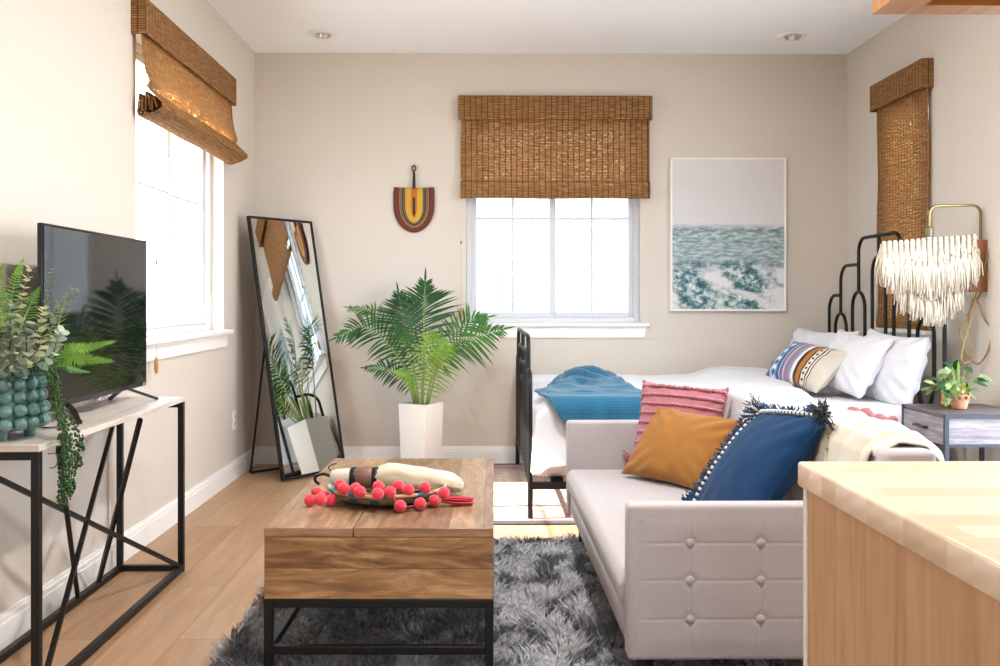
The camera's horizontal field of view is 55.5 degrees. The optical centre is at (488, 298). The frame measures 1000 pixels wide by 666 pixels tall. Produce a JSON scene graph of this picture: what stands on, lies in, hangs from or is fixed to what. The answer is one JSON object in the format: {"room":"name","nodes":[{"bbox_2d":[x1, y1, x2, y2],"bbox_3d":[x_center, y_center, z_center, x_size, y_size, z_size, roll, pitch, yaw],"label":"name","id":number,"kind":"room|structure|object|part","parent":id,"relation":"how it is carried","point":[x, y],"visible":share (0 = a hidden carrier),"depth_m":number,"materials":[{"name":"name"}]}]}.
{"room":"studio apartment","nodes":[
{"label":"studio apartment","id":0,"kind":"room"},
{"bbox_2d":[0,0,254,612],"bbox_3d":[-1.551,-0.266,1.884,0.140,2.676,8.880,0,0,-1],"label":"wall","id":1,"kind":"structure","parent":0,"point":[68,67],"depth_m":3.67,"materials":[{"name":"beige paint"}]},
{"bbox_2d":[0,446,255,650],"bbox_3d":[-1.473,1.016,1.885,0.015,0.112,8.600,0,0,-1],"label":"baseboard","id":2,"kind":"structure","parent":1,"relation":"attached to","point":[15,621],"depth_m":3.77,"materials":[{"name":"white paint"}]},
{"bbox_2d":[136,43,233,361],"bbox_3d":[-1.553,-0.438,4.739,0.175,1.420,1.490,0,0,-1],"label":"window","id":3,"kind":"structure","parent":1,"relation":"in","point":[174,345],"depth_m":4.73,"materials":[{"name":"white plastic"}]},
{"bbox_3d":[-1.598,-0.485,4.415,0.018,1.255,0.672,0,0,-1],"label":"sash","id":4,"kind":"part","parent":3,"relation":"part of","materials":[{"name":"glass"}]},
{"bbox_3d":[-1.623,-0.485,5.062,0.018,1.255,0.672,0,0,-1],"label":"sash","id":5,"kind":"part","parent":3,"relation":"part of","materials":[{"name":"white plastic"}]},
{"bbox_2d":[131,0,247,373],"bbox_3d":[-1.444,-0.468,4.730,0.134,1.599,1.490,0,0,-1],"label":"bamboo shade","id":6,"kind":"object","parent":3,"relation":"attached to","point":[193,99],"visible":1,"depth_m":4.48,"materials":[{"name":"brown wood"}]},
{"bbox_3d":[-1.470,-0.428,4.201,0.002,1.370,0.006,0,0,-1],"label":"pull cord","id":7,"kind":"part","parent":6,"relation":"part of","materials":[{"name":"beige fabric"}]},
{"bbox_3d":[-1.470,-0.428,4.197,0.002,1.370,0.006,0,0,-1],"label":"pull cord","id":8,"kind":"part","parent":6,"relation":"part of","materials":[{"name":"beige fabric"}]},
{"bbox_3d":[-1.523,0.188,4.739,0.115,0.023,1.490,0,0,-1],"label":"sill","id":9,"kind":"part","parent":3,"relation":"part of","materials":[{"name":"white paint"}]},
{"bbox_2d":[233,410,235,429],"bbox_3d":[-1.517,0.721,5.664,0.008,0.114,0.070,0,0,-1],"label":"wall outlet","id":10,"kind":"object","parent":1,"relation":"attached to","point":[234,411],"visible":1,"depth_m":5.65,"materials":[{"name":"white paint"}]},
{"bbox_2d":[0,464,578,665],"bbox_3d":[0.455,1.122,1.905,4.151,0.100,8.880,0,0,-1],"label":"floor","id":11,"kind":"structure","parent":0,"point":[224,536],"depth_m":3.49,"materials":[{"name":"brown wood"}]},
{"bbox_2d":[0,397,184,665],"bbox_3d":[-1.321,0.729,3.127,0.274,0.687,1.249,0,0,-1],"label":"console table","id":12,"kind":"object","parent":11,"relation":"on","point":[98,416],"visible":1,"depth_m":3.14,"materials":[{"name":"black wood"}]},
{"bbox_3d":[-1.318,0.415,2.515,0.222,0.022,0.022,0,0,-1],"label":"rail","id":13,"kind":"part","parent":12,"relation":"part of","materials":[{"name":"black metal"}]},
{"bbox_3d":[-1.198,0.738,2.517,0.022,0.668,0.022,0,0,-1],"label":"leg","id":14,"kind":"part","parent":12,"relation":"part of","materials":[{"name":"black metal"}]},
{"bbox_2d":[0,257,115,508],"bbox_3d":[-1.246,0.227,2.602,0.494,0.693,0.300,0,0,29],"label":"arrangement","id":15,"kind":"object","parent":12,"relation":"on","point":[24,406],"visible":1,"depth_m":2.57,"materials":[{"name":"plant"}]},
{"bbox_3d":[-1.342,0.137,2.532,0.211,0.148,0.057,0,0,38],"label":"eucalyptus stem","id":16,"kind":"part","parent":15,"relation":"part of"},
{"bbox_3d":[-1.307,0.102,2.523,0.166,0.203,0.121,0,0,-1],"label":"eucalyptus stem","id":17,"kind":"part","parent":15,"relation":"part of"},
{"bbox_3d":[-1.305,0.055,2.562,0.131,0.297,0.072,0,0,-1],"label":"eucalyptus stem","id":18,"kind":"part","parent":15,"relation":"part of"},
{"bbox_3d":[-1.259,0.131,2.518,0.161,0.149,0.112,0,0,-1],"label":"eucalyptus stem","id":19,"kind":"part","parent":15,"relation":"part of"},
{"bbox_3d":[-1.360,0.268,2.641,0.259,0.184,0.257,0,0,-1],"label":"planter","id":20,"kind":"part","parent":15,"relation":"part of","materials":[{"name":"teal ceramic"}]},
{"bbox_3d":[-1.246,0.111,2.547,0.161,0.186,0.061,0,0,15],"label":"eucalyptus stem","id":21,"kind":"part","parent":15,"relation":"part of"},
{"bbox_3d":[-1.271,0.058,2.634,0.120,0.290,0.077,0,0,-1],"label":"eucalyptus stem","id":22,"kind":"part","parent":15,"relation":"part of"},
{"bbox_3d":[-1.204,0.138,2.550,0.217,0.139,0.054,0,0,30],"label":"eucalyptus stem","id":23,"kind":"part","parent":15,"relation":"part of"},
{"bbox_3d":[-1.216,0.086,2.571,0.192,0.236,0.100,0,0,-16],"label":"eucalyptus stem","id":24,"kind":"part","parent":15,"relation":"part of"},
{"bbox_3d":[-1.445,1.057,3.126,0.022,0.022,1.205,0,0,-1],"label":"rail","id":25,"kind":"part","parent":12,"relation":"part of","materials":[{"name":"black metal"}]},
{"bbox_2d":[37,222,157,428],"bbox_3d":[-1.349,0.078,3.258,0.192,0.613,0.916,0,0,-1],"label":"television","id":26,"kind":"object","parent":12,"relation":"on","point":[108,271],"visible":0.77,"depth_m":3.23,"materials":[{"name":"black plastic"}]},
{"bbox_3d":[-1.346,0.353,2.966,0.192,0.062,0.111,0,0,-1],"label":"leg","id":27,"kind":"part","parent":26,"relation":"part of","materials":[{"name":"black plastic"}]},
{"bbox_3d":[-1.352,0.353,3.566,0.192,0.062,0.111,0,0,-1],"label":"leg","id":28,"kind":"part","parent":26,"relation":"part of","materials":[{"name":"black plastic"}]},
{"bbox_3d":[-1.451,0.738,3.737,0.022,0.668,0.022,0,0,-1],"label":"leg","id":29,"kind":"part","parent":12,"relation":"part of","materials":[{"name":"black metal"}]},
{"bbox_3d":[-1.205,1.057,3.128,0.022,0.022,1.205,0,0,-1],"label":"rail","id":30,"kind":"part","parent":12,"relation":"part of","materials":[{"name":"black metal"}]},
{"bbox_3d":[-1.331,1.057,3.738,0.222,0.022,0.022,0,0,-1],"label":"rail","id":31,"kind":"part","parent":12,"relation":"part of","materials":[{"name":"black metal"}]},
{"bbox_3d":[-1.211,0.738,3.740,0.022,0.668,0.022,0,0,-1],"label":"leg","id":32,"kind":"part","parent":12,"relation":"part of","materials":[{"name":"black metal"}]},
{"bbox_2d":[246,216,344,480],"bbox_3d":[-1.204,0.284,5.864,0.391,1.572,0.535,0,0,35],"label":"leaning mirror","id":33,"kind":"object","parent":11,"relation":"on","point":[296,350],"visible":0.87,"depth_m":5.82,"materials":[{"name":"black metal"}]},
{"bbox_2d":[327,267,514,457],"bbox_3d":[-0.417,0.432,5.874,1.157,1.280,0.581,0,0,-5],"label":"potted palm","id":34,"kind":"object","parent":11,"relation":"on","point":[420,422],"visible":1,"depth_m":5.82,"materials":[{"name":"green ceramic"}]},
{"bbox_2d":[399,401,442,457],"bbox_3d":[-0.422,0.858,5.896,0.200,0.428,0.200,0,0,31],"label":"pot","id":35,"kind":"object","parent":34,"relation":"attached to","point":[420,422],"depth_m":5.83,"materials":[{"name":"white ceramic"}]},
{"bbox_3d":[-0.412,0.577,5.860,0.013,0.218,0.025,0,0,-23],"label":"stem","id":36,"kind":"part","parent":34,"relation":"part of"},
{"bbox_2d":[200,532,802,665],"bbox_3d":[0.088,1.044,2.948,1.890,0.055,2.511,0,0,-1],"label":"shag rug","id":37,"kind":"object","parent":11,"relation":"on","point":[552,607],"visible":0.41,"depth_m":3.02,"materials":[{"name":"carpet"}]},
{"bbox_2d":[264,458,493,665],"bbox_3d":[-0.297,0.841,3.145,0.625,0.438,1.130,0,0,0],"label":"coffee table","id":38,"kind":"object","parent":37,"relation":"on","point":[345,554],"visible":0.97,"depth_m":2.58,"materials":[{"name":"brown wood"}]},
{"bbox_3d":[-0.601,0.938,2.594,0.023,0.244,0.023,0,0,0],"label":"leg","id":39,"kind":"part","parent":38,"relation":"part of","materials":[{"name":"black metal"}]},
{"bbox_3d":[-0.488,0.634,3.147,0.242,0.025,1.130,0,0,0],"label":"lid","id":40,"kind":"part","parent":38,"relation":"part of","materials":[{"name":"brown wood"}]},
{"bbox_3d":[-0.300,0.828,2.592,0.579,0.022,0.023,0,0,0],"label":"rail","id":41,"kind":"part","parent":38,"relation":"part of","materials":[{"name":"black metal"}]},
{"bbox_2d":[327,481,446,505],"bbox_3d":[-0.316,0.597,2.962,0.373,0.044,0.373,0,0,-1],"label":"woven tray","id":42,"kind":"object","parent":38,"relation":"on","point":[409,499],"visible":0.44,"depth_m":2.81,"materials":[{"name":"wicker"}]},
{"bbox_2d":[313,463,463,492],"bbox_3d":[-0.319,0.568,3.014,0.479,0.089,0.130,0,0,-1],"label":"cloth","id":43,"kind":"object","parent":42,"relation":"on","point":[387,473],"visible":0.77,"depth_m":2.99,"materials":[{"name":"fabric"}]},
{"bbox_3d":[-0.530,0.572,3.017,0.060,0.044,0.022,0,0,21],"label":"loop handle","id":44,"kind":"part","parent":43,"relation":"part of","materials":[{"name":"black plastic"}]},
{"bbox_2d":[304,479,473,512],"bbox_3d":[-0.300,0.582,2.840,0.510,0.082,0.263,0,0,-1],"label":"garland","id":45,"kind":"object","parent":38,"relation":"on","point":[318,497],"visible":1,"depth_m":2.81,"materials":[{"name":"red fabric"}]},
{"bbox_3d":[-0.174,0.634,3.145,0.380,0.025,1.130,0,0,0],"label":"lid","id":46,"kind":"part","parent":38,"relation":"part of","materials":[{"name":"brown wood"}]},
{"bbox_3d":[0.001,0.938,2.590,0.023,0.244,0.023,0,0,0],"label":"leg","id":47,"kind":"part","parent":38,"relation":"part of","materials":[{"name":"black metal"}]},
{"bbox_3d":[0.004,0.828,3.144,0.023,0.022,1.084,0,0,0],"label":"rail","id":48,"kind":"part","parent":38,"relation":"part of","materials":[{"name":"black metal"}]},
{"bbox_2d":[566,389,935,665],"bbox_3d":[0.761,0.729,3.343,0.837,0.663,1.760,0,0,-1],"label":"sofa","id":49,"kind":"object","parent":37,"relation":"on","point":[679,579],"visible":0.49,"depth_m":2.47,"materials":[{"name":"fabric"}]},
{"bbox_3d":[0.757,0.738,4.186,0.829,0.405,0.075,0,0,-1],"label":"armrest","id":50,"kind":"part","parent":49,"relation":"part of","materials":[{"name":"fabric"}]},
{"bbox_2d":[566,469,691,606],"bbox_3d":[0.702,0.787,3.340,0.717,0.100,1.611,0,0,-1],"label":"seat cushion","id":51,"kind":"object","parent":49,"relation":"on","point":[599,497],"depth_m":3.51,"materials":[{"name":"fabric"}]},
{"bbox_3d":[0.419,1.000,2.554,0.037,0.120,0.037,0,0,44],"label":"leg","id":52,"kind":"part","parent":49,"relation":"part of","materials":[{"name":"black plastic"}]},
{"bbox_2d":[622,380,729,465],"bbox_3d":[0.780,0.546,4.007,0.436,0.391,0.198,0,0,30],"label":"cushion","id":53,"kind":"object","parent":49,"relation":"on","point":[700,401],"visible":0.48,"depth_m":3.99,"materials":[{"name":"fabric"}]},
{"bbox_2d":[621,407,741,488],"bbox_3d":[0.770,0.596,3.805,0.229,0.290,0.476,0,0,-40],"label":"cushion","id":54,"kind":"object","parent":49,"relation":"on","point":[675,446],"visible":0.85,"depth_m":3.74,"materials":[{"name":"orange fabric"}]},
{"bbox_3d":[0.774,0.738,2.502,0.829,0.405,0.063,0,0,-1],"label":"armrest","id":55,"kind":"part","parent":49,"relation":"part of","materials":[{"name":"fabric"}]},
{"bbox_3d":[0.775,0.738,2.472,0.809,0.385,0.012,0,0,-1],"label":"tufted panel","id":56,"kind":"part","parent":49,"relation":"part of","materials":[{"name":"fabric"}]},
{"bbox_2d":[681,393,834,500],"bbox_3d":[0.830,0.517,3.037,0.331,0.440,0.552,0,0,-10],"label":"cushion","id":57,"kind":"object","parent":49,"relation":"on","point":[759,461],"visible":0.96,"depth_m":2.91,"materials":[{"name":"blue fabric"}]},
{"bbox_3d":[1.074,0.634,3.344,0.198,0.475,1.725,0,0,-1],"label":"backrest","id":58,"kind":"part","parent":49,"relation":"part of","materials":[{"name":"fabric"}]},
{"bbox_2d":[782,406,943,500],"bbox_3d":[1.085,0.533,2.847,0.330,0.390,0.636,0,0,-1],"label":"throw blanket","id":59,"kind":"object","parent":49,"relation":"on","point":[858,434],"visible":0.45,"depth_m":2.72,"materials":[{"name":"beige fabric"}]},
{"bbox_2d":[494,463,575,524],"bbox_3d":[0.804,1.067,5.329,2.080,0.008,1.640,0,0,-1],"label":"patterned rug","id":60,"kind":"object","parent":11,"relation":"on","point":[510,482],"visible":0.02,"depth_m":4.99,"materials":[{"name":"carpet"}]},
{"bbox_2d":[516,231,946,518],"bbox_3d":[1.200,0.351,5.373,2.043,1.442,1.546,0,0,-1],"label":"bed","id":61,"kind":"object","parent":11,"relation":"on","point":[837,399],"visible":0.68,"depth_m":5.00,"materials":[{"name":"black metal"}]},
{"bbox_3d":[0.192,0.624,5.362,0.026,0.896,1.546,0,0,-1],"label":"footboard","id":62,"kind":"part","parent":61,"relation":"part of","materials":[{"name":"black metal"}]},
{"bbox_3d":[1.208,0.902,4.613,2.017,0.035,0.024,0,0,-1],"label":"rail","id":63,"kind":"part","parent":61,"relation":"part of","materials":[{"name":"black metal"}]},
{"bbox_2d":[531,366,816,475],"bbox_3d":[0.984,0.643,5.350,1.583,0.435,1.670,0,0,-1],"label":"duvet","id":64,"kind":"object","parent":61,"relation":"on","point":[549,430],"visible":0.34,"depth_m":4.93,"materials":[{"name":"white fabric"}]},
{"bbox_2d":[534,365,641,424],"bbox_3d":[0.527,0.526,5.110,0.601,0.312,1.227,0,0,-1],"label":"knit throw","id":65,"kind":"object","parent":64,"relation":"on","point":[589,392],"visible":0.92,"depth_m":4.57,"materials":[{"name":"fabric"}]},
{"bbox_3d":[1.200,0.700,5.373,1.957,0.345,1.490,0,0,-1],"label":"mattress","id":66,"kind":"part","parent":61,"relation":"part of","materials":[{"name":"white fabric"}]},
{"bbox_2d":[765,341,847,392],"bbox_3d":[1.761,0.372,5.294,0.228,0.249,0.594,0,0,-12],"label":"lumbar pillow","id":67,"kind":"object","parent":61,"relation":"on","point":[809,367],"visible":0.94,"depth_m":5.15,"materials":[{"name":"fabric"}]},
{"bbox_2d":[790,327,858,346],"bbox_3d":[1.993,0.332,5.761,0.193,0.310,0.656,0,0,-12],"label":"pillow","id":68,"kind":"object","parent":61,"relation":"on","point":[800,334],"visible":0.24,"depth_m":5.76,"materials":[{"name":"white fabric"}]},
{"bbox_2d":[826,329,893,398],"bbox_3d":[1.940,0.338,5.115,0.228,0.336,0.603,0,0,-4],"label":"pillow","id":69,"kind":"object","parent":61,"relation":"on","point":[865,357],"visible":0.77,"depth_m":4.91,"materials":[{"name":"white fabric"}]},
{"bbox_3d":[2.209,0.351,5.383,0.026,1.442,1.546,0,0,-1],"label":"headboard","id":70,"kind":"part","parent":61,"relation":"part of","materials":[{"name":"black metal"}]},
{"bbox_2d":[863,328,930,404],"bbox_3d":[2.078,0.354,4.960,0.196,0.390,0.609,0,0,-3],"label":"pillow","id":71,"kind":"object","parent":61,"relation":"on","point":[898,380],"visible":0.72,"depth_m":4.73,"materials":[{"name":"white fabric"}]},
{"bbox_2d":[803,488,999,665],"bbox_3d":[0.733,0.652,0.340,0.677,0.840,1.665,0,0,-1],"label":"kitchen island","id":72,"kind":"object","parent":11,"relation":"on","point":[869,599],"visible":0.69,"depth_m":0.95,"materials":[{"name":"brown wood"}]},
{"bbox_3d":[0.725,0.652,1.168,0.677,0.840,0.010,0,0,-1],"label":"panel","id":73,"kind":"part","parent":72,"relation":"part of","materials":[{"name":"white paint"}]},
{"bbox_2d":[798,461,999,602],"bbox_3d":[0.752,0.217,0.321,0.720,0.031,1.727,0,0,-1],"label":"island countertop","id":74,"kind":"structure","parent":72,"relation":"on","point":[946,513],"depth_m":0.95,"materials":[{"name":"wood"}]},
{"bbox_2d":[901,404,999,460],"bbox_3d":[2.137,0.784,4.288,0.408,0.576,0.422,0,0,-1],"label":"nightstand","id":75,"kind":"object","parent":11,"relation":"on","point":[978,425],"visible":0.65,"depth_m":4.09,"materials":[{"name":"grey wood"}]},
{"bbox_3d":[1.961,0.784,4.488,0.018,0.576,0.018,0,0,-1],"label":"leg","id":76,"kind":"part","parent":75,"relation":"part of","materials":[{"name":"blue metal"}]},
{"bbox_3d":[1.946,0.572,4.286,0.026,0.013,0.110,0,0,-1],"label":"handle","id":77,"kind":"part","parent":75,"relation":"part of","materials":[{"name":"black metal"}]},
{"bbox_3d":[1.966,0.573,4.289,0.018,0.117,0.382,0,0,-1],"label":"drawer","id":78,"kind":"part","parent":75,"relation":"part of","materials":[{"name":"grey wood"}]},
{"bbox_3d":[1.965,0.784,4.084,0.018,0.576,0.018,0,0,-1],"label":"leg","id":79,"kind":"part","parent":75,"relation":"part of","materials":[{"name":"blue metal"}]},
{"bbox_2d":[941,383,967,406],"bbox_3d":[2.154,0.444,4.398,0.112,0.104,0.112,0,0,-1],"label":"picture frame","id":80,"kind":"object","parent":75,"relation":"on","point":[964,386],"visible":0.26,"depth_m":4.38,"materials":[{"name":"gold glass"}]},
{"bbox_2d":[920,359,993,409],"bbox_3d":[2.092,0.384,4.283,0.289,0.224,0.220,0,0,-19],"label":"potted houseplant","id":81,"kind":"object","parent":75,"relation":"on","point":[955,398],"visible":1,"depth_m":4.26,"materials":[{"name":"plant"}]},
{"bbox_3d":[2.120,0.473,4.282,0.080,0.046,0.080,0,0,-1],"label":"pot","id":82,"kind":"part","parent":81,"relation":"part of","materials":[{"name":"ceramic"}]},
{"bbox_3d":[2.148,0.566,4.288,0.353,0.142,0.420,0,0,-1],"label":"edge rail","id":83,"kind":"part","parent":75,"relation":"part of","materials":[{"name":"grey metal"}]},
{"bbox_3d":[2.330,0.784,4.492,0.018,0.576,0.018,0,0,-1],"label":"leg","id":84,"kind":"part","parent":75,"relation":"part of","materials":[{"name":"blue metal"}]},
{"bbox_2d":[255,53,846,448],"bbox_3d":[0.409,-0.266,6.275,3.871,2.676,0.140,0,0,-1],"label":"wall","id":85,"kind":"structure","parent":0,"point":[336,133],"depth_m":6.20,"materials":[{"name":"beige paint"}]},
{"bbox_2d":[256,446,521,463],"bbox_3d":[0.410,1.016,6.197,3.841,0.112,0.015,0,0,-1],"label":"baseboard","id":86,"kind":"structure","parent":85,"relation":"attached to","point":[264,454],"depth_m":6.18,"materials":[{"name":"white paint"}]},
{"bbox_2d":[393,165,434,232],"bbox_3d":[-0.487,-0.653,6.175,0.267,0.441,0.025,0,0,-1],"label":"fan","id":87,"kind":"object","parent":85,"relation":"hanging from","point":[414,207],"visible":1,"depth_m":6.17,"materials":[{"name":"wicker"}]},
{"bbox_3d":[-0.487,-0.758,6.175,0.022,0.156,0.022,0,0,-1],"label":"handle","id":88,"kind":"part","parent":87,"relation":"part of","materials":[{"name":"leather"}]},
{"bbox_3d":[-0.487,-0.579,6.176,0.267,0.294,0.015,0,0,-1],"label":"blade","id":89,"kind":"part","parent":87,"relation":"part of","materials":[{"name":"red wicker"}]},
{"bbox_2d":[459,198,649,337],"bbox_3d":[0.421,-0.463,6.247,1.244,1.430,0.175,0,0,-1],"label":"window","id":90,"kind":"structure","parent":85,"relation":"in","point":[545,268],"depth_m":6.29,"materials":[{"name":"glass"}]},
{"bbox_3d":[0.158,-0.510,6.293,0.549,1.265,0.018,0,0,-1],"label":"sash","id":91,"kind":"part","parent":90,"relation":"part of","materials":[{"name":"glass"}]},
{"bbox_3d":[0.158,-0.510,6.293,0.485,1.201,0.001,0,0,-1],"label":"pane","id":92,"kind":"part","parent":90,"relation":"part of","materials":[{"name":"glass"}]},
{"bbox_3d":[0.422,0.168,6.217,1.244,0.023,0.115,0,0,-1],"label":"sill","id":93,"kind":"part","parent":90,"relation":"part of","materials":[{"name":"white paint"}]},
{"bbox_2d":[458,95,651,317],"bbox_3d":[0.430,-0.595,6.171,1.255,1.443,0.068,0,0,-1],"label":"bamboo shade","id":94,"kind":"object","parent":90,"relation":"attached to","point":[513,146],"visible":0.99,"depth_m":6.17,"materials":[{"name":"brown wood"}]},
{"bbox_3d":[-0.177,-0.556,6.163,0.006,1.217,0.002,0,0,-1],"label":"pull cord","id":95,"kind":"part","parent":94,"relation":"part of","materials":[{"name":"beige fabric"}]},
{"bbox_3d":[0.683,-0.510,6.316,0.485,1.201,0.001,0,0,-1],"label":"pane","id":96,"kind":"part","parent":90,"relation":"part of","materials":[{"name":"glass"}]},
{"bbox_3d":[0.683,-0.510,6.316,0.549,1.265,0.018,0,0,-1],"label":"sash","id":97,"kind":"part","parent":90,"relation":"part of","materials":[{"name":"glass"}]},
{"bbox_2d":[670,158,785,310],"bbox_3d":[1.558,-0.420,6.197,0.754,0.997,0.037,0,0,-1],"label":"picture","id":98,"kind":"object","parent":85,"relation":"attached to","point":[728,215],"visible":1,"depth_m":6.19,"materials":[{"name":"paper"}]},
{"bbox_2d":[207,0,906,53],"bbox_3d":[0.455,-1.654,1.905,4.151,0.100,8.880,0,0,-1],"label":"ceiling","id":99,"kind":"structure","parent":0,"point":[266,26],"depth_m":5.55,"materials":[{"name":"white paint"}]},
{"bbox_2d":[307,29,338,38],"bbox_3d":[-1.003,-1.591,5.739,0.188,0.050,0.188,0,0,-1],"label":"recessed light","id":100,"kind":"object","parent":99,"relation":"in","point":[317,33],"visible":1,"depth_m":5.70,"materials":[{"name":"metal"}]},
{"bbox_2d":[395,49,414,53],"bbox_3d":[-0.542,-1.599,6.132,0.120,0.011,0.090,0,0,-1],"label":"ceiling vent","id":101,"kind":"object","parent":99,"relation":"in","point":[399,51],"visible":1,"depth_m":6.12,"materials":[{"name":"white paint"}]},
{"bbox_2d":[777,31,808,39],"bbox_3d":[1.847,-1.591,5.772,0.188,0.050,0.188,0,0,-1],"label":"recessed light","id":102,"kind":"object","parent":99,"relation":"in","point":[786,35],"visible":1,"depth_m":5.74,"materials":[{"name":"white ceramic"}]},
{"bbox_2d":[872,0,999,14],"bbox_3d":[0.992,-1.019,0.998,0.800,1.166,0.925,0,0,-1],"label":"upper cabinet","id":103,"kind":"object","parent":99,"relation":"attached to","point":[937,7],"visible":1,"depth_m":1.42,"materials":[{"name":"brown wood"}]},
{"bbox_3d":[0.602,-1.019,1.006,0.020,1.166,0.900,0,0,-1],"label":"panel","id":104,"kind":"part","parent":103,"relation":"part of","materials":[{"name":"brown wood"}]},
{"bbox_3d":[0.997,-1.019,1.450,0.780,1.166,0.020,0,0,-1],"label":"panel","id":105,"kind":"part","parent":103,"relation":"part of","materials":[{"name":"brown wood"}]},
{"bbox_3d":[1.002,-0.446,1.010,0.780,0.020,0.860,0,0,-1],"label":"rail","id":106,"kind":"part","parent":103,"relation":"part of","materials":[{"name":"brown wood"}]},
{"bbox_2d":[847,14,999,460],"bbox_3d":[2.460,-0.266,1.926,0.140,2.676,8.880,0,0,-1],"label":"wall","id":107,"kind":"structure","parent":0,"point":[964,98],"depth_m":4.87,"materials":[{"name":"beige paint"}]},
{"bbox_2d":[870,58,933,330],"bbox_3d":[2.322,-0.553,5.372,0.064,1.447,0.675,0,0,-1],"label":"bamboo shade","id":108,"kind":"object","parent":107,"relation":"attached to","point":[899,100],"visible":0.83,"depth_m":5.34,"materials":[{"name":"brown wood"}]},
{"bbox_2d":[874,326,931,341],"bbox_3d":[2.396,-0.441,5.370,0.175,1.415,0.650,0,0,-1],"label":"window","id":109,"kind":"structure","parent":107,"relation":"in","point":[900,332],"depth_m":5.33,"materials":[{"name":"white plastic"}]},
{"bbox_3d":[2.366,0.182,5.370,0.115,0.023,0.650,0,0,-1],"label":"sill","id":110,"kind":"part","parent":109,"relation":"part of","materials":[{"name":"white paint"}]},
{"bbox_2d":[924,204,989,364],"bbox_3d":[2.226,-0.071,4.517,0.296,0.768,0.103,0,0,-1],"label":"wall lamp","id":111,"kind":"object","parent":107,"relation":"attached to","point":[981,287],"visible":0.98,"depth_m":4.51,"materials":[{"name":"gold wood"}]},
{"bbox_2d":[874,234,983,326],"bbox_3d":[2.087,-0.087,4.512,0.502,0.442,0.092,0,0,1],"label":"lampshade","id":112,"kind":"object","parent":111,"relation":"hanging from","point":[923,276],"visible":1,"depth_m":4.50,"materials":[{"name":"beige fabric"}]},
{"bbox_3d":[1.876,-0.246,4.512,0.021,0.058,0.021,0,0,22],"label":"knotted cord","id":113,"kind":"part","parent":112,"relation":"part of","materials":[{"name":"beige fabric"}]},
{"bbox_3d":[1.902,-0.237,4.511,0.021,0.081,0.021,0,0,22],"label":"knotted cord","id":114,"kind":"part","parent":112,"relation":"part of","materials":[{"name":"beige fabric"}]},
{"bbox_3d":[1.929,-0.245,4.511,0.021,0.069,0.021,0,0,22],"label":"knotted cord","id":115,"kind":"part","parent":112,"relation":"part of","materials":[{"name":"beige fabric"}]},
{"bbox_3d":[1.955,-0.235,4.510,0.021,0.092,0.021,0,0,22],"label":"knotted cord","id":116,"kind":"part","parent":112,"relation":"part of","materials":[{"name":"beige fabric"}]},
{"bbox_3d":[1.981,-0.243,4.509,0.021,0.081,0.021,0,0,-23],"label":"knotted cord","id":117,"kind":"part","parent":112,"relation":"part of","materials":[{"name":"beige fabric"}]},
{"bbox_3d":[2.008,-0.234,4.508,0.021,0.103,0.021,0,0,-23],"label":"knotted cord","id":118,"kind":"part","parent":112,"relation":"part of","materials":[{"name":"beige fabric"}]},
{"bbox_3d":[2.034,-0.241,4.507,0.021,0.092,0.021,0,0,-23],"label":"knotted cord","id":119,"kind":"part","parent":112,"relation":"part of","materials":[{"name":"beige fabric"}]},
{"bbox_3d":[2.061,-0.232,4.506,0.021,0.115,0.021,0,0,22],"label":"knotted cord","id":120,"kind":"part","parent":112,"relation":"part of","materials":[{"name":"beige fabric"}]},
{"bbox_3d":[2.087,-0.284,4.517,0.450,0.044,0.009,0,0,2],"label":"rod","id":121,"kind":"part","parent":112,"relation":"part of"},
{"bbox_3d":[2.087,-0.240,4.505,0.021,0.103,0.021,0,0,-23],"label":"knotted cord","id":122,"kind":"part","parent":112,"relation":"part of","materials":[{"name":"beige fabric"}]},
{"bbox_3d":[2.114,-0.236,4.504,0.021,0.115,0.021,0,0,22],"label":"knotted cord","id":123,"kind":"part","parent":112,"relation":"part of","materials":[{"name":"beige fabric"}]},
{"bbox_3d":[2.140,-0.244,4.503,0.021,0.103,0.021,0,0,22],"label":"knotted cord","id":124,"kind":"part","parent":112,"relation":"part of","materials":[{"name":"beige fabric"}]},
{"bbox_3d":[2.166,-0.240,4.502,0.021,0.115,0.021,0,0,-23],"label":"knotted cord","id":125,"kind":"part","parent":112,"relation":"part of","materials":[{"name":"beige fabric"}]},
{"bbox_3d":[2.193,-0.254,4.502,0.021,0.092,0.021,0,0,-23],"label":"knotted cord","id":126,"kind":"part","parent":112,"relation":"part of","materials":[{"name":"beige fabric"}]},
{"bbox_3d":[2.219,-0.250,4.501,0.021,0.103,0.021,0,0,22],"label":"knotted cord","id":127,"kind":"part","parent":112,"relation":"part of","materials":[{"name":"beige fabric"}]},
{"bbox_3d":[2.246,-0.264,4.500,0.021,0.081,0.021,0,0,-23],"label":"knotted cord","id":128,"kind":"part","parent":112,"relation":"part of","materials":[{"name":"beige fabric"}]},
{"bbox_3d":[2.272,-0.260,4.499,0.021,0.092,0.021,0,0,-23],"label":"knotted cord","id":129,"kind":"part","parent":112,"relation":"part of","materials":[{"name":"beige fabric"}]},
{"bbox_3d":[2.299,-0.273,4.498,0.021,0.069,0.021,0,0,22],"label":"knotted cord","id":130,"kind":"part","parent":112,"relation":"part of","materials":[{"name":"beige fabric"}]},
{"bbox_2d":[924,226,933,236],"bbox_3d":[2.099,-0.321,4.532,0.042,0.050,0.042,0,0,-1],"label":"socket","id":131,"kind":"object","parent":111,"relation":"attached to","point":[928,231],"depth_m":4.52,"materials":[{"name":"gold metal"}]},
{"bbox_3d":[2.223,-0.366,4.534,0.261,0.178,0.013,0,0,-1],"label":"arm","id":132,"kind":"part","parent":111,"relation":"part of","materials":[{"name":"gold metal"}]},
{"bbox_3d":[2.296,0.040,4.504,0.156,0.545,0.076,0,0,-1],"label":"cord","id":133,"kind":"part","parent":111,"relation":"part of","materials":[{"name":"gold metal"}]}
]}

